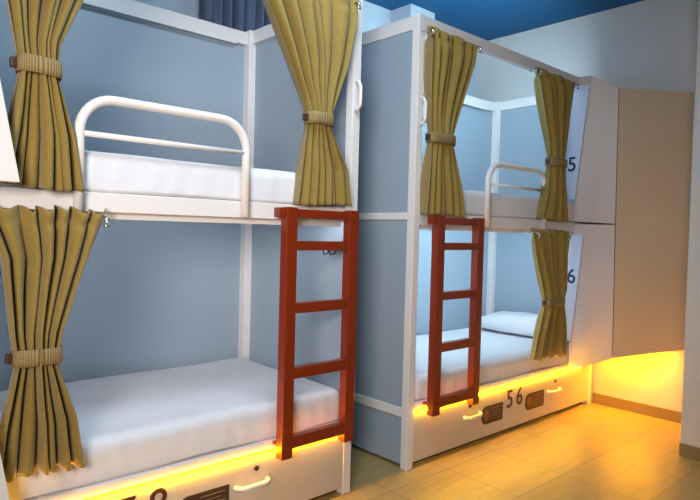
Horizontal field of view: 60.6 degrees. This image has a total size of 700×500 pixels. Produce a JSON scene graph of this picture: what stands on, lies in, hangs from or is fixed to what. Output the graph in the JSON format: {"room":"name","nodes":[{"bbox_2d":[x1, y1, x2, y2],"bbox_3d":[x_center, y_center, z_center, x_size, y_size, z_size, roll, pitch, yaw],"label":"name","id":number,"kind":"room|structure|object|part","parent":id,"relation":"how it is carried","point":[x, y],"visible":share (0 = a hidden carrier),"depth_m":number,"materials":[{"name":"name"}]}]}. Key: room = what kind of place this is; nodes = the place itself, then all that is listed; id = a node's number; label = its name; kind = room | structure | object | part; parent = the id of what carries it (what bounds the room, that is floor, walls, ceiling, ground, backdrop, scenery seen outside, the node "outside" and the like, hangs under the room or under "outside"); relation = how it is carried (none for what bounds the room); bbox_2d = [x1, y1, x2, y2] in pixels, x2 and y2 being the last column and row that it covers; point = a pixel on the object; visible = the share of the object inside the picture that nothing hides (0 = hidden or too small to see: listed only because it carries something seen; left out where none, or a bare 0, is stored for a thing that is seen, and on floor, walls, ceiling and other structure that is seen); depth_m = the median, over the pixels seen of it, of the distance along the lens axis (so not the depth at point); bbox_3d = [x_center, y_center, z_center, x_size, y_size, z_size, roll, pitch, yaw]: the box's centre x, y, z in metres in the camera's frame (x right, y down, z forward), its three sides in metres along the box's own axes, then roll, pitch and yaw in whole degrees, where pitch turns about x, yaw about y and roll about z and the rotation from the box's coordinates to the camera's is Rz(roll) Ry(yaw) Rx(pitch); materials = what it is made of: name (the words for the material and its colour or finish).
{"room":"dormitory","nodes":[
{"label":"dormitory","id":0,"kind":"room"},
{"bbox_2d":[134,0,475,96],"bbox_3d":[-1.215,-0.382,3.644,6.600,3.100,0.200,0,2,-42],"label":"wall","id":1,"kind":"structure","parent":0,"point":[374,16],"depth_m":4.64,"materials":[{"name":"paint"}]},
{"bbox_2d":[199,0,270,31],"bbox_3d":[-0.633,-0.986,3.917,0.910,1.822,0.129,0,2,-42],"label":"window curtain","id":2,"kind":"object","parent":1,"relation":"hanging from","point":[242,15],"visible":0.06,"depth_m":3.77,"materials":[{"name":"blue fabric"}]},
{"bbox_2d":[391,4,434,39],"bbox_3d":[0.469,-0.375,4.891,0.290,3.100,0.220,0,2,-42],"label":"wall column","id":3,"kind":"structure","parent":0,"point":[409,10],"depth_m":4.75,"materials":[{"name":"paint"}]},
{"bbox_2d":[365,0,643,40],"bbox_3d":[0.319,-1.891,1.953,6.600,0.100,4.640,0,2,-42],"label":"ceiling","id":4,"kind":"structure","parent":0,"point":[488,20],"depth_m":4.77,"materials":[{"name":"blue paint"}]},
{"bbox_2d":[313,402,699,499],"bbox_3d":[0.235,1.306,2.051,6.600,0.100,4.640,0,2,-42],"label":"floor","id":5,"kind":"structure","parent":0,"point":[592,451],"depth_m":3.42,"materials":[{"name":"wood"}]},
{"bbox_2d":[0,0,362,499],"bbox_3d":[-1.081,-0.046,2.605,2.160,2.500,1.022,0,2,-42],"label":"bunk bed","id":6,"kind":"object","parent":5,"relation":"on","point":[171,282],"visible":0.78,"depth_m":3.17,"materials":[{"name":"white metal"}]},
{"bbox_2d":[0,454,9,499],"bbox_3d":[-1.310,0.351,1.696,0.638,1.070,0.128,0,2,-42],"label":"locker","id":7,"kind":"object","parent":6,"relation":"attached to","point":[4,495],"visible":1,"depth_m":1.85,"materials":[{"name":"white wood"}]},
{"bbox_2d":[0,80,19,182],"bbox_3d":[-1.281,-0.737,1.663,0.638,1.053,0.128,0,2,-42],"label":"locker","id":8,"kind":"object","parent":6,"relation":"attached to","point":[8,166],"visible":1,"depth_m":1.82,"materials":[{"name":"white laminate"}]},
{"bbox_2d":[0,0,83,190],"bbox_3d":[-0.978,-0.702,1.964,0.473,1.014,0.104,0,2,-42],"label":"curtain","id":9,"kind":"object","parent":6,"relation":"hanging from","point":[41,129],"visible":0.99,"depth_m":1.93,"materials":[{"name":"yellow fabric"}]},
{"bbox_2d":[0,205,109,482],"bbox_3d":[-1.005,0.301,1.990,0.405,0.904,0.102,0,2,-42],"label":"curtain","id":10,"kind":"object","parent":6,"relation":"hanging from","point":[44,254],"visible":1,"depth_m":1.96,"materials":[{"name":"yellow fabric"}]},
{"bbox_3d":[-1.428,0.324,2.988,2.060,0.998,0.012,0,2,-42],"label":"panel","id":11,"kind":"part","parent":6,"relation":"part of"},
{"bbox_3d":[-1.401,-0.736,2.955,2.060,0.990,0.012,0,2,-42],"label":"panel","id":12,"kind":"part","parent":6,"relation":"part of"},
{"bbox_3d":[-1.184,1.051,1.955,1.026,0.274,0.018,0,2,-42],"label":"drawer","id":13,"kind":"part","parent":6,"relation":"part of","materials":[{"name":"laminate"}]},
{"bbox_3d":[-0.684,-0.344,2.286,0.705,0.410,0.035,0,2,-42],"label":"guard rail","id":14,"kind":"part","parent":6,"relation":"part of","materials":[{"name":"white metal"}]},
{"bbox_3d":[-1.377,-1.266,2.928,2.060,0.073,0.042,0,2,-42],"label":"rail","id":15,"kind":"part","parent":6,"relation":"part of","materials":[{"name":"white metal"}]},
{"bbox_2d":[0,358,338,499],"bbox_3d":[-1.097,0.747,2.642,2.030,0.167,0.941,0,2,-42],"label":"mattress","id":16,"kind":"object","parent":6,"relation":"on","point":[129,424],"visible":0.77,"depth_m":2.58,"materials":[{"name":"white fabric"}]},
{"bbox_2d":[0,150,344,207],"bbox_3d":[-1.062,-0.301,2.602,2.029,0.152,0.922,0,2,-42],"label":"mattress","id":17,"kind":"object","parent":6,"relation":"on","point":[104,172],"visible":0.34,"depth_m":2.34,"materials":[{"name":"white fabric"}]},
{"bbox_3d":[-0.776,-0.171,2.269,2.060,0.070,0.036,0,2,-42],"label":"bed rail","id":18,"kind":"part","parent":6,"relation":"part of","materials":[{"name":"white metal"}]},
{"bbox_3d":[-0.601,1.051,2.470,0.233,0.114,0.003,0,2,-42],"label":"sign plate","id":19,"kind":"part","parent":6,"relation":"part of","materials":[{"name":"brown wood"}]},
{"bbox_3d":[-0.422,1.050,2.647,1.026,0.274,0.018,0,2,-42],"label":"drawer","id":20,"kind":"part","parent":6,"relation":"part of","materials":[{"name":"laminate"}]},
{"bbox_3d":[-0.628,-0.067,3.660,0.070,2.500,0.070,0,2,-42],"label":"post","id":21,"kind":"part","parent":6,"relation":"part of","materials":[{"name":"white metal"}]},
{"bbox_3d":[-0.420,1.024,2.612,0.186,0.027,0.044,0,2,-42],"label":"handle","id":22,"kind":"part","parent":6,"relation":"part of","materials":[{"name":"white metal"}]},
{"bbox_3d":[-0.283,-1.258,3.293,0.042,0.077,0.880,0,2,-42],"label":"rail","id":23,"kind":"part","parent":6,"relation":"part of","materials":[{"name":"white metal"}]},
{"bbox_3d":[-0.319,0.340,3.347,0.014,1.047,0.880,0,2,-42],"label":"panel","id":24,"kind":"part","parent":6,"relation":"part of","materials":[{"name":"blue paint"}]},
{"bbox_3d":[-0.291,-0.721,3.315,0.014,0.997,0.880,0,2,-42],"label":"panel","id":25,"kind":"part","parent":6,"relation":"part of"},
{"bbox_2d":[262,0,360,206],"bbox_3d":[-0.199,-0.704,2.674,0.603,1.012,0.106,0,2,-42],"label":"curtain","id":26,"kind":"object","parent":6,"relation":"hanging from","point":[315,38],"visible":1,"depth_m":2.70,"materials":[{"name":"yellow fabric"}]},
{"bbox_2d":[272,207,358,460],"bbox_3d":[-0.171,0.365,2.756,0.460,1.107,0.095,0,2,-42],"label":"ladder","id":27,"kind":"object","parent":6,"relation":"attached to","point":[285,441],"visible":1,"depth_m":2.69,"materials":[{"name":"red paint"}]},
{"bbox_3d":[-0.301,-0.162,2.584,0.037,0.043,0.043,0,2,-42],"label":"hook plate","id":28,"kind":"part","parent":27,"relation":"part of","materials":[{"name":"red paint"}]},
{"bbox_3d":[-0.002,-0.030,2.986,0.050,2.500,0.050,0,2,-42],"label":"post","id":29,"kind":"part","parent":6,"relation":"part of","materials":[{"name":"white metal"}]},
{"bbox_3d":[0.042,-0.755,2.927,0.017,0.161,0.045,0,2,-42],"label":"grab handle","id":30,"kind":"part","parent":6,"relation":"part of","materials":[{"name":"white metal"}]},
{"bbox_2d":[351,13,594,470],"bbox_3d":[0.828,-0.049,4.340,2.160,2.500,1.022,0,2,-42],"label":"bunk bed","id":31,"kind":"object","parent":5,"relation":"on","point":[500,146],"visible":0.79,"depth_m":3.57,"materials":[{"name":"white metal"}]},
{"bbox_3d":[-0.002,1.048,3.674,0.014,0.265,0.880,0,2,-42],"label":"panel","id":32,"kind":"part","parent":31,"relation":"part of","materials":[{"name":"wood"}]},
{"bbox_3d":[0.009,0.889,3.675,0.042,0.053,0.880,0,2,-42],"label":"rail","id":33,"kind":"part","parent":31,"relation":"part of","materials":[{"name":"white metal"}]},
{"bbox_3d":[0.017,0.339,3.653,0.014,1.047,0.880,0,2,-42],"label":"panel","id":34,"kind":"part","parent":31,"relation":"part of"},
{"bbox_3d":[0.037,-0.204,3.642,0.042,0.040,0.880,0,2,-42],"label":"rail","id":35,"kind":"part","parent":31,"relation":"part of","materials":[{"name":"white metal"}]},
{"bbox_3d":[0.045,-0.722,3.620,0.014,0.997,0.880,0,2,-42],"label":"panel","id":36,"kind":"part","parent":31,"relation":"part of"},
{"bbox_3d":[0.065,-1.258,3.610,0.042,0.077,0.880,0,2,-42],"label":"rail","id":37,"kind":"part","parent":31,"relation":"part of","materials":[{"name":"white metal"}]},
{"bbox_3d":[0.346,-0.030,3.302,0.050,2.500,0.050,0,2,-42],"label":"post","id":38,"kind":"part","parent":31,"relation":"part of","materials":[{"name":"white metal"}]},
{"bbox_3d":[0.399,-0.755,3.251,0.017,0.161,0.045,0,2,-42],"label":"grab handle","id":39,"kind":"part","parent":31,"relation":"part of","materials":[{"name":"white metal"}]},
{"bbox_2d":[420,25,481,217],"bbox_3d":[0.567,-0.699,3.372,0.459,1.033,0.110,0,2,-42],"label":"curtain","id":40,"kind":"object","parent":31,"relation":"hanging from","point":[449,60],"visible":1,"depth_m":3.29,"materials":[{"name":"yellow fabric"}]},
{"bbox_3d":[0.481,0.322,4.723,2.060,0.998,0.012,0,2,-42],"label":"panel","id":41,"kind":"part","parent":31,"relation":"part of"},
{"bbox_2d":[422,216,484,416],"bbox_3d":[0.581,0.364,3.440,0.463,1.107,0.095,0,2,-42],"label":"ladder","id":42,"kind":"object","parent":31,"relation":"attached to","point":[434,401],"visible":1,"depth_m":3.38,"materials":[{"name":"red paint"}]},
{"bbox_3d":[0.451,-0.163,3.268,0.040,0.043,0.043,0,2,-42],"label":"hook plate","id":43,"kind":"part","parent":42,"relation":"part of","materials":[{"name":"red paint"}]},
{"bbox_3d":[0.509,-0.739,4.690,2.060,0.990,0.012,0,2,-42],"label":"panel","id":44,"kind":"part","parent":31,"relation":"part of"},
{"bbox_3d":[0.725,1.048,3.690,1.026,0.274,0.018,0,2,-42],"label":"drawer","id":45,"kind":"part","parent":31,"relation":"part of","materials":[{"name":"laminate"}]},
{"bbox_3d":[0.760,1.022,3.684,0.186,0.027,0.044,0,2,-42],"label":"handle","id":46,"kind":"part","parent":31,"relation":"part of","materials":[{"name":"white ceramic"}]},
{"bbox_3d":[0.533,-1.269,4.663,2.060,0.073,0.042,0,2,-42],"label":"rail","id":47,"kind":"part","parent":31,"relation":"part of","materials":[{"name":"white metal"}]},
{"bbox_2d":[414,327,568,399],"bbox_3d":[0.801,0.755,4.367,2.050,0.147,0.941,0,2,-42],"label":"mattress","id":48,"kind":"object","parent":31,"relation":"on","point":[502,355],"visible":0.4,"depth_m":4.01,"materials":[{"name":"white fabric"}]},
{"bbox_2d":[481,311,537,336],"bbox_3d":[1.433,0.601,4.872,0.443,0.176,0.792,0,2,-42],"label":"pillow","id":49,"kind":"object","parent":48,"relation":"on","point":[520,323],"visible":0.57,"depth_m":4.80,"materials":[{"name":"white fabric"}]},
{"bbox_3d":[0.913,1.049,3.845,0.233,0.114,0.003,0,2,-42],"label":"sign plate","id":50,"kind":"part","parent":31,"relation":"part of","materials":[{"name":"brown wood"}]},
{"bbox_3d":[1.282,-0.069,5.395,0.070,2.500,0.070,0,2,-42],"label":"post","id":51,"kind":"part","parent":31,"relation":"part of","materials":[{"name":"white metal"}]},
{"bbox_3d":[1.158,-1.245,3.975,2.060,0.069,0.042,0,2,-42],"label":"rail","id":52,"kind":"part","parent":31,"relation":"part of","materials":[{"name":"white metal"}]},
{"bbox_3d":[1.133,-0.174,4.004,2.060,0.070,0.036,0,2,-42],"label":"bed rail","id":53,"kind":"part","parent":31,"relation":"part of","materials":[{"name":"white metal"}]},
{"bbox_3d":[1.092,-0.346,3.900,0.705,0.410,0.035,0,2,-42],"label":"guard rail","id":54,"kind":"part","parent":31,"relation":"part of","materials":[{"name":"white metal"}]},
{"bbox_3d":[1.627,-1.260,5.028,0.042,0.077,0.880,0,2,-42],"label":"rail","id":55,"kind":"part","parent":31,"relation":"part of","materials":[{"name":"white metal"}]},
{"bbox_3d":[1.591,0.337,5.082,0.014,1.047,0.880,0,2,-42],"label":"panel","id":56,"kind":"part","parent":31,"relation":"part of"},
{"bbox_2d":[463,189,584,222],"bbox_3d":[0.837,-0.307,4.327,2.049,0.159,0.922,0,2,-42],"label":"mattress","id":57,"kind":"object","parent":31,"relation":"on","point":[501,205],"visible":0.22,"depth_m":3.86,"materials":[{"name":"white fabric"}]},
{"bbox_3d":[1.290,1.049,4.188,0.243,0.114,0.003,0,2,-42],"label":"sign plate","id":58,"kind":"part","parent":31,"relation":"part of","materials":[{"name":"brown wood"}]},
{"bbox_3d":[1.618,-0.724,5.050,0.014,0.997,0.880,0,2,-42],"label":"panel","id":59,"kind":"part","parent":31,"relation":"part of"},
{"bbox_2d":[528,228,571,360],"bbox_3d":[1.385,0.307,4.165,0.472,0.912,0.099,0,2,-42],"label":"curtain","id":60,"kind":"object","parent":31,"relation":"hanging from","point":[550,247],"visible":1,"depth_m":4.15,"materials":[{"name":"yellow fabric"}]},
{"bbox_3d":[1.487,1.047,4.382,1.026,0.274,0.018,0,2,-42],"label":"drawer","id":61,"kind":"part","parent":31,"relation":"part of","materials":[{"name":"laminate"}]},
{"bbox_3d":[1.489,1.021,4.347,0.186,0.027,0.044,0,2,-42],"label":"handle","id":62,"kind":"part","parent":31,"relation":"part of","materials":[{"name":"white ceramic"}]},
{"bbox_2d":[530,67,579,221],"bbox_3d":[1.402,-0.708,4.128,0.555,1.019,0.104,0,2,-42],"label":"curtain","id":63,"kind":"object","parent":31,"relation":"hanging from","point":[554,93],"visible":1,"depth_m":4.09,"materials":[{"name":"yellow fabric"}]},
{"bbox_3d":[1.907,-0.032,4.721,0.050,2.500,0.050,0,2,-42],"label":"post","id":64,"kind":"part","parent":31,"relation":"part of","materials":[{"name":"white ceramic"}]},
{"bbox_2d":[565,224,614,369],"bbox_3d":[1.861,0.352,4.505,0.390,1.098,0.362,0,2,-42],"label":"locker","id":65,"kind":"object","parent":31,"relation":"attached to","point":[590,279],"visible":0.97,"depth_m":4.38,"materials":[{"name":"laminate"}]},
{"bbox_3d":[1.652,0.283,4.457,0.012,0.792,0.148,0,2,-42],"label":"panel","id":66,"kind":"part","parent":65,"relation":"part of","materials":[{"name":"laminate"}]},
{"bbox_2d":[566,75,618,223],"bbox_3d":[1.884,-0.732,4.478,0.390,1.078,0.347,0,2,-42],"label":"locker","id":67,"kind":"object","parent":65,"relation":"on","point":[593,125],"visible":1,"depth_m":4.36,"materials":[{"name":"laminate"}]},
{"bbox_3d":[1.682,-0.792,4.423,0.012,0.825,0.152,0,2,-42],"label":"panel","id":68,"kind":"part","parent":67,"relation":"part of","materials":[{"name":"laminate"}]},
{"bbox_2d":[475,0,698,411],"bbox_3d":[1.940,-0.338,4.930,0.200,3.100,2.140,0,2,-42],"label":"wall","id":69,"kind":"structure","parent":0,"point":[646,44],"depth_m":4.59,"materials":[{"name":"paint"}]},
{"bbox_2d":[592,392,680,422],"bbox_3d":[2.232,1.194,4.454,0.012,0.082,0.880,0,2,-42],"label":"baseboard","id":70,"kind":"structure","parent":69,"relation":"attached to","point":[627,405],"depth_m":4.52,"materials":[{"name":"wood"}]},
{"bbox_2d":[601,88,692,357],"bbox_3d":[2.061,-0.187,4.374,0.358,1.932,0.650,0,2,-42],"label":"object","id":71,"kind":"object","parent":69,"relation":"attached to","point":[654,132],"visible":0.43,"depth_m":4.27,"materials":[{"name":"beige laminate"}]},
{"bbox_2d":[680,0,699,447],"bbox_3d":[3.166,-0.249,3.061,0.900,3.100,2.320,0,2,-42],"label":"wall","id":72,"kind":"structure","parent":0,"point":[690,414],"depth_m":3.60,"materials":[{"name":"paint"}]},
{"bbox_2d":[679,443,699,460],"bbox_3d":[2.789,1.261,2.800,0.012,0.078,2.320,0,2,-42],"label":"baseboard","id":73,"kind":"structure","parent":72,"relation":"attached to","point":[688,451],"depth_m":3.61,"materials":[{"name":"wood"}]}
]}

